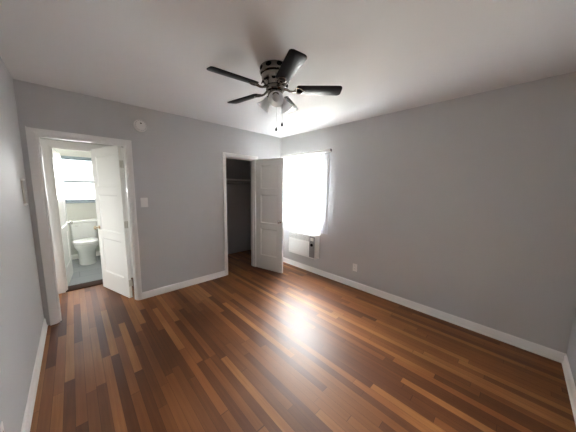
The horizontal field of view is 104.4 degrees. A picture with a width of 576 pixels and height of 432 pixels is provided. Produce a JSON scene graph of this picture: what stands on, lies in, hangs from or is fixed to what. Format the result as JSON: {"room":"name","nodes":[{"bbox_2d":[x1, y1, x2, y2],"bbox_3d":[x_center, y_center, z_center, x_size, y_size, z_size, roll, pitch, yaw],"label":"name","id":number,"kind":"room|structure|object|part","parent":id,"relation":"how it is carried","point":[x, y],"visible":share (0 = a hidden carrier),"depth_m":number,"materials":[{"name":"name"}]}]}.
{"room":"empty bedroom","nodes":[
{"label":"empty bedroom","id":0,"kind":"room"},
{"bbox_2d":[0,57,43,431],"bbox_3d":[-1.248,0.149,0.779,0.120,2.440,3.860,-6,10,-43],"label":"wall","id":1,"kind":"structure","parent":0,"point":[21,308],"depth_m":1.54,"materials":[{"name":"grey paint"}]},
{"bbox_2d":[0,421,3,431],"bbox_3d":[-1.283,0.997,1.004,0.009,0.116,0.072,-6,10,-43],"label":"electrical outlet","id":2,"kind":"object","parent":1,"relation":"attached to","point":[1,423],"visible":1,"depth_m":1.01,"materials":[{"name":"white plastic"}]},
{"bbox_2d":[20,178,27,205],"bbox_3d":[-2.323,-0.211,1.968,0.018,0.236,0.090,-6,10,-43],"label":"wall bracket","id":3,"kind":"object","parent":1,"relation":"attached to","point":[21,179],"visible":1,"depth_m":1.95,"materials":[{"name":"beige plastic"}]},
{"bbox_2d":[21,318,47,431],"bbox_3d":[-1.256,1.303,1.017,0.020,0.090,3.740,-6,10,-43],"label":"baseboard","id":4,"kind":"structure","parent":1,"relation":"attached to","point":[26,424],"depth_m":1.61,"materials":[{"name":"white wood"}]},
{"bbox_2d":[53,148,99,254],"bbox_3d":[-3.935,-0.392,4.775,1.818,2.440,0.120,-6,10,-43],"label":"wall","id":5,"kind":"structure","parent":0,"point":[75,211],"depth_m":4.47,"materials":[{"name":"grey paint"}]},
{"bbox_2d":[60,155,95,202],"bbox_3d":[-4.069,-0.728,4.556,0.860,0.912,0.120,-6,10,-43],"label":"window","id":6,"kind":"structure","parent":5,"relation":"in","point":[75,191],"depth_m":4.47,"materials":[{"name":"grey"}]},
{"bbox_3d":[-4.097,-0.914,4.565,0.738,0.484,0.020,-6,10,-43],"label":"sash","id":7,"kind":"part","parent":6,"relation":"part of","materials":[{"name":"grey"}]},
{"bbox_3d":[-4.084,-0.520,4.596,0.738,0.384,0.020,-6,10,-43],"label":"sash","id":8,"kind":"part","parent":6,"relation":"part of","materials":[{"name":"grey"}]},
{"bbox_3d":[-4.084,-0.520,4.596,0.700,0.334,0.004,-6,10,-43],"label":"pane","id":9,"kind":"part","parent":6,"relation":"part of","materials":[{"name":"clear glass"}]},
{"bbox_3d":[-4.054,-0.283,4.591,0.860,0.022,0.060,-6,10,-43],"label":"sill","id":10,"kind":"part","parent":6,"relation":"part of","materials":[{"name":"grey"}]},
{"bbox_2d":[71,251,99,259],"bbox_3d":[-3.932,0.784,4.844,1.698,0.090,0.020,-6,10,-43],"label":"baseboard","id":11,"kind":"structure","parent":5,"relation":"attached to","point":[75,256],"depth_m":4.52,"materials":[{"name":"white wood"}]},
{"bbox_2d":[40,137,122,147],"bbox_3d":[-3.097,-0.155,2.989,3.100,2.440,0.060,-6,10,-43],"label":"wall","id":12,"kind":"structure","parent":0,"point":[40,137],"depth_m":3.03,"materials":[{"name":"grey paint"}]},
{"bbox_2d":[52,148,72,285],"bbox_3d":[-3.387,0.028,3.350,0.166,1.955,0.713,-5,9,-38],"label":"door","id":13,"kind":"structure","parent":12,"relation":"in","point":[64,222],"depth_m":3.39,"materials":[{"name":"white paint"}]},
{"bbox_2d":[40,139,132,293],"bbox_3d":[-2.860,0.008,3.271,0.865,2.053,0.139,-6,10,-43],"label":"door frame","id":14,"kind":"structure","parent":12,"relation":"attached to","point":[47,145],"depth_m":2.99,"materials":[{"name":"white wood"}]},
{"bbox_2d":[13,79,280,324],"bbox_3d":[-1.391,-0.180,3.378,3.538,2.440,0.120,-6,10,-43],"label":"wall","id":15,"kind":"structure","parent":0,"point":[177,160],"depth_m":3.02,"materials":[{"name":"grey paint"}]},
{"bbox_2d":[25,126,142,325],"bbox_3d":[-2.248,0.113,2.576,0.837,2.034,0.139,-6,10,-43],"label":"door frame","id":16,"kind":"structure","parent":15,"relation":"attached to","point":[33,135],"depth_m":2.34,"materials":[{"name":"white wood"}]},
{"bbox_2d":[91,146,132,297],"bbox_3d":[-2.372,0.087,3.004,0.725,1.952,0.166,5,8,28],"label":"door","id":17,"kind":"structure","parent":15,"relation":"in","point":[107,162],"depth_m":2.97,"materials":[{"name":"white paint"}]},
{"bbox_2d":[133,120,146,131],"bbox_3d":[-1.802,-1.105,2.734,0.142,0.142,0.048,-6,10,-43],"label":"smoke detector","id":18,"kind":"object","parent":15,"relation":"attached to","point":[139,125],"visible":1,"depth_m":2.72,"materials":[{"name":"white plastic"}]},
{"bbox_2d":[140,198,147,206],"bbox_3d":[-1.834,-0.173,2.855,0.080,0.120,0.016,-6,10,-43],"label":"light switch","id":19,"kind":"object","parent":15,"relation":"attached to","point":[144,201],"visible":1,"depth_m":2.85,"materials":[{"name":"white plastic"}]},
{"bbox_2d":[142,270,224,298],"bbox_3d":[-1.490,1.006,3.350,1.190,0.090,0.020,-6,10,-43],"label":"baseboard","id":20,"kind":"structure","parent":15,"relation":"attached to","point":[176,286],"depth_m":3.28,"materials":[{"name":"white wood"}]},
{"bbox_2d":[222,152,257,275],"bbox_3d":[-0.840,-0.032,3.918,0.689,2.026,0.139,-6,10,-43],"label":"door frame","id":21,"kind":"structure","parent":15,"relation":"attached to","point":[225,155],"depth_m":3.85,"materials":[{"name":"white wood"}]},
{"bbox_2d":[256,158,283,272],"bbox_3d":[-0.329,0.000,3.915,0.585,1.955,0.166,5,8,32],"label":"door","id":22,"kind":"structure","parent":15,"relation":"in","point":[269,172],"depth_m":3.89,"materials":[{"name":"white paint"}]},
{"bbox_2d":[226,158,249,253],"bbox_3d":[-1.461,-0.352,4.740,1.500,2.440,0.100,-6,10,-43],"label":"wall","id":23,"kind":"structure","parent":0,"point":[238,195],"depth_m":5.02,"materials":[{"name":"grey paint"}]},
{"bbox_2d":[226,179,250,180],"bbox_3d":[-1.250,-0.743,4.547,1.400,0.020,0.390,-6,10,-43],"label":"closet shelf","id":24,"kind":"object","parent":23,"relation":"attached to","point":[226,179],"visible":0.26,"depth_m":4.64,"materials":[{"name":"white wood"}]},
{"bbox_2d":[0,0,575,137],"bbox_3d":[-1.036,-1.362,2.801,3.638,0.060,6.760,-6,10,-43],"label":"ceiling","id":25,"kind":"structure","parent":0,"point":[385,56],"depth_m":1.56,"materials":[{"name":"white paint"}]},
{"bbox_2d":[207,49,341,130],"bbox_3d":[-0.134,-0.950,1.828,1.030,0.490,1.040,-6,10,-43],"label":"ceiling fan","id":26,"kind":"object","parent":25,"relation":"hanging from","point":[276,75],"visible":1,"depth_m":1.74,"materials":[{"name":"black metal"}]},
{"bbox_3d":[-0.391,-1.008,1.611,0.365,0.030,0.118,-5,9,-36],"label":"blade","id":27,"kind":"part","parent":26,"relation":"part of","materials":[{"name":"black wood"}]},
{"bbox_3d":[-0.395,-1.061,2.028,0.365,0.030,0.118,6,9,35],"label":"blade","id":28,"kind":"part","parent":26,"relation":"part of","materials":[{"name":"black wood"}]},
{"bbox_3d":[-0.205,-0.930,1.873,0.117,0.126,0.124,-6,10,-43],"label":"lamp shade","id":29,"kind":"part","parent":26,"relation":"part of","materials":[{"name":"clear glass"}]},
{"bbox_3d":[-0.096,-0.914,1.721,0.118,0.126,0.124,-6,10,-43],"label":"lamp shade","id":30,"kind":"part","parent":26,"relation":"part of","materials":[{"name":"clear glass"}]},
{"bbox_3d":[-0.098,-0.926,1.736,0.056,0.073,0.073,-3,8,-31],"label":"bulb","id":31,"kind":"part","parent":26,"relation":"part of","materials":[{"name":"white glass"}]},
{"bbox_3d":[-0.012,-0.930,1.897,0.113,0.126,0.123,4,8,21],"label":"lamp shade","id":32,"kind":"part","parent":26,"relation":"part of","materials":[{"name":"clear glass"}]},
{"bbox_3d":[0.010,-0.987,1.487,0.118,0.030,0.365,-2,8,-19],"label":"blade","id":33,"kind":"part","parent":26,"relation":"part of","materials":[{"name":"black wood"}]},
{"bbox_3d":[0.003,-1.072,2.161,0.118,0.030,0.365,3,8,17],"label":"blade","id":34,"kind":"part","parent":26,"relation":"part of","materials":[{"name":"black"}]},
{"bbox_3d":[0.254,-1.026,1.827,0.365,0.030,0.118,1,7,-1],"label":"blade","id":35,"kind":"part","parent":26,"relation":"part of","materials":[{"name":"black wood"}]},
{"bbox_2d":[30,250,575,431],"bbox_3d":[-1.071,1.118,3.113,3.638,0.060,6.760,-6,10,-43],"label":"floor","id":36,"kind":"structure","parent":0,"point":[250,348],"depth_m":1.87,"materials":[{"name":"brown wood"}]},
{"bbox_2d":[68,219,98,264],"bbox_3d":[-3.911,0.499,4.326,0.432,0.786,0.692,-6,10,-43],"label":"toilet","id":37,"kind":"object","parent":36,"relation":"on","point":[84,236],"visible":0.94,"depth_m":4.29,"materials":[{"name":"white ceramic"}]},
{"bbox_3d":[-4.075,0.103,4.455,0.432,0.038,0.202,-6,10,-43],"label":"tank lid","id":38,"kind":"part","parent":37,"relation":"part of","materials":[{"name":"white ceramic"}]},
{"bbox_3d":[-4.082,0.294,4.483,0.412,0.348,0.188,-6,10,-43],"label":"tank","id":39,"kind":"part","parent":37,"relation":"part of","materials":[{"name":"white ceramic"}]},
{"bbox_3d":[-3.853,0.492,4.264,0.378,0.022,0.490,-6,10,-43],"label":"seat","id":40,"kind":"part","parent":37,"relation":"part of","materials":[{"name":"white ceramic"}]},
{"bbox_3d":[-3.854,0.465,4.263,0.372,0.028,0.484,-6,10,-43],"label":"seat","id":41,"kind":"part","parent":37,"relation":"part of","materials":[{"name":"white ceramic"}]},
{"bbox_3d":[-3.890,0.696,4.326,0.372,0.395,0.622,-6,10,-43],"label":"bowl","id":42,"kind":"part","parent":37,"relation":"part of","materials":[{"name":"white ceramic"}]},
{"bbox_2d":[66,279,102,291],"bbox_3d":[-2.900,1.016,3.424,0.715,0.014,0.205,-6,10,-43],"label":"threshold","id":43,"kind":"object","parent":36,"relation":"on","point":[96,282],"visible":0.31,"depth_m":3.29,"materials":[{"name":"brown wood"}]},
{"bbox_2d":[250,71,575,353],"bbox_3d":[0.804,-0.172,3.559,0.120,2.440,5.060,-6,10,-43],"label":"wall","id":44,"kind":"structure","parent":0,"point":[464,207],"depth_m":2.35,"materials":[{"name":"grey paint"}]},
{"bbox_2d":[284,157,322,224],"bbox_3d":[0.249,-0.458,4.079,0.113,1.138,0.970,-6,10,-43],"label":"window","id":45,"kind":"structure","parent":44,"relation":"in","point":[318,157],"depth_m":4.15,"materials":[{"name":"white"}]},
{"bbox_2d":[280,149,331,234],"bbox_3d":[0.259,-0.425,3.937,0.108,1.343,1.165,-6,10,-43],"label":"curtain","id":46,"kind":"object","parent":45,"relation":"attached to","point":[326,157],"visible":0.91,"depth_m":3.78,"materials":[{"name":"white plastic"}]},
{"bbox_2d":[289,229,319,258],"bbox_3d":[0.264,0.503,4.022,0.126,0.422,0.662,-6,10,-43],"label":"air conditioner","id":47,"kind":"object","parent":44,"relation":"attached to","point":[306,244],"visible":1,"depth_m":3.93,"materials":[{"name":"white plastic"}]},
{"bbox_3d":[0.186,0.557,4.048,0.016,0.255,0.493,-6,10,-43],"label":"intake panel","id":48,"kind":"part","parent":47,"relation":"part of","materials":[{"name":"white plastic"}]},
{"bbox_3d":[0.408,0.533,3.816,0.010,0.365,0.114,-6,10,-43],"label":"control panel","id":49,"kind":"part","parent":47,"relation":"part of","materials":[{"name":"grey plastic"}]},
{"bbox_2d":[353,263,356,271],"bbox_3d":[1.005,0.775,3.359,0.009,0.116,0.072,-6,10,-43],"label":"electrical outlet","id":50,"kind":"object","parent":44,"relation":"attached to","point":[354,265],"visible":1,"depth_m":3.35,"materials":[{"name":"white plastic"}]},
{"bbox_2d":[283,257,566,362],"bbox_3d":[1.111,1.053,3.271,0.020,0.090,3.740,-6,10,-43],"label":"baseboard","id":51,"kind":"structure","parent":44,"relation":"attached to","point":[549,353],"depth_m":2.52,"materials":[{"name":"white wood"}]},
{"bbox_2d":[567,306,575,386],"bbox_3d":[1.279,0.205,0.617,3.298,2.440,0.120,-6,10,-43],"label":"wall","id":52,"kind":"structure","parent":0,"point":[571,351],"depth_m":1.80,"materials":[{"name":"grey paint"}]},
{"bbox_2d":[562,355,575,424],"bbox_3d":[1.214,1.364,0.814,3.258,0.090,0.020,-6,10,-43],"label":"baseboard","id":53,"kind":"structure","parent":52,"relation":"attached to","point":[571,388],"depth_m":1.68,"materials":[{"name":"white wood"}]}
]}

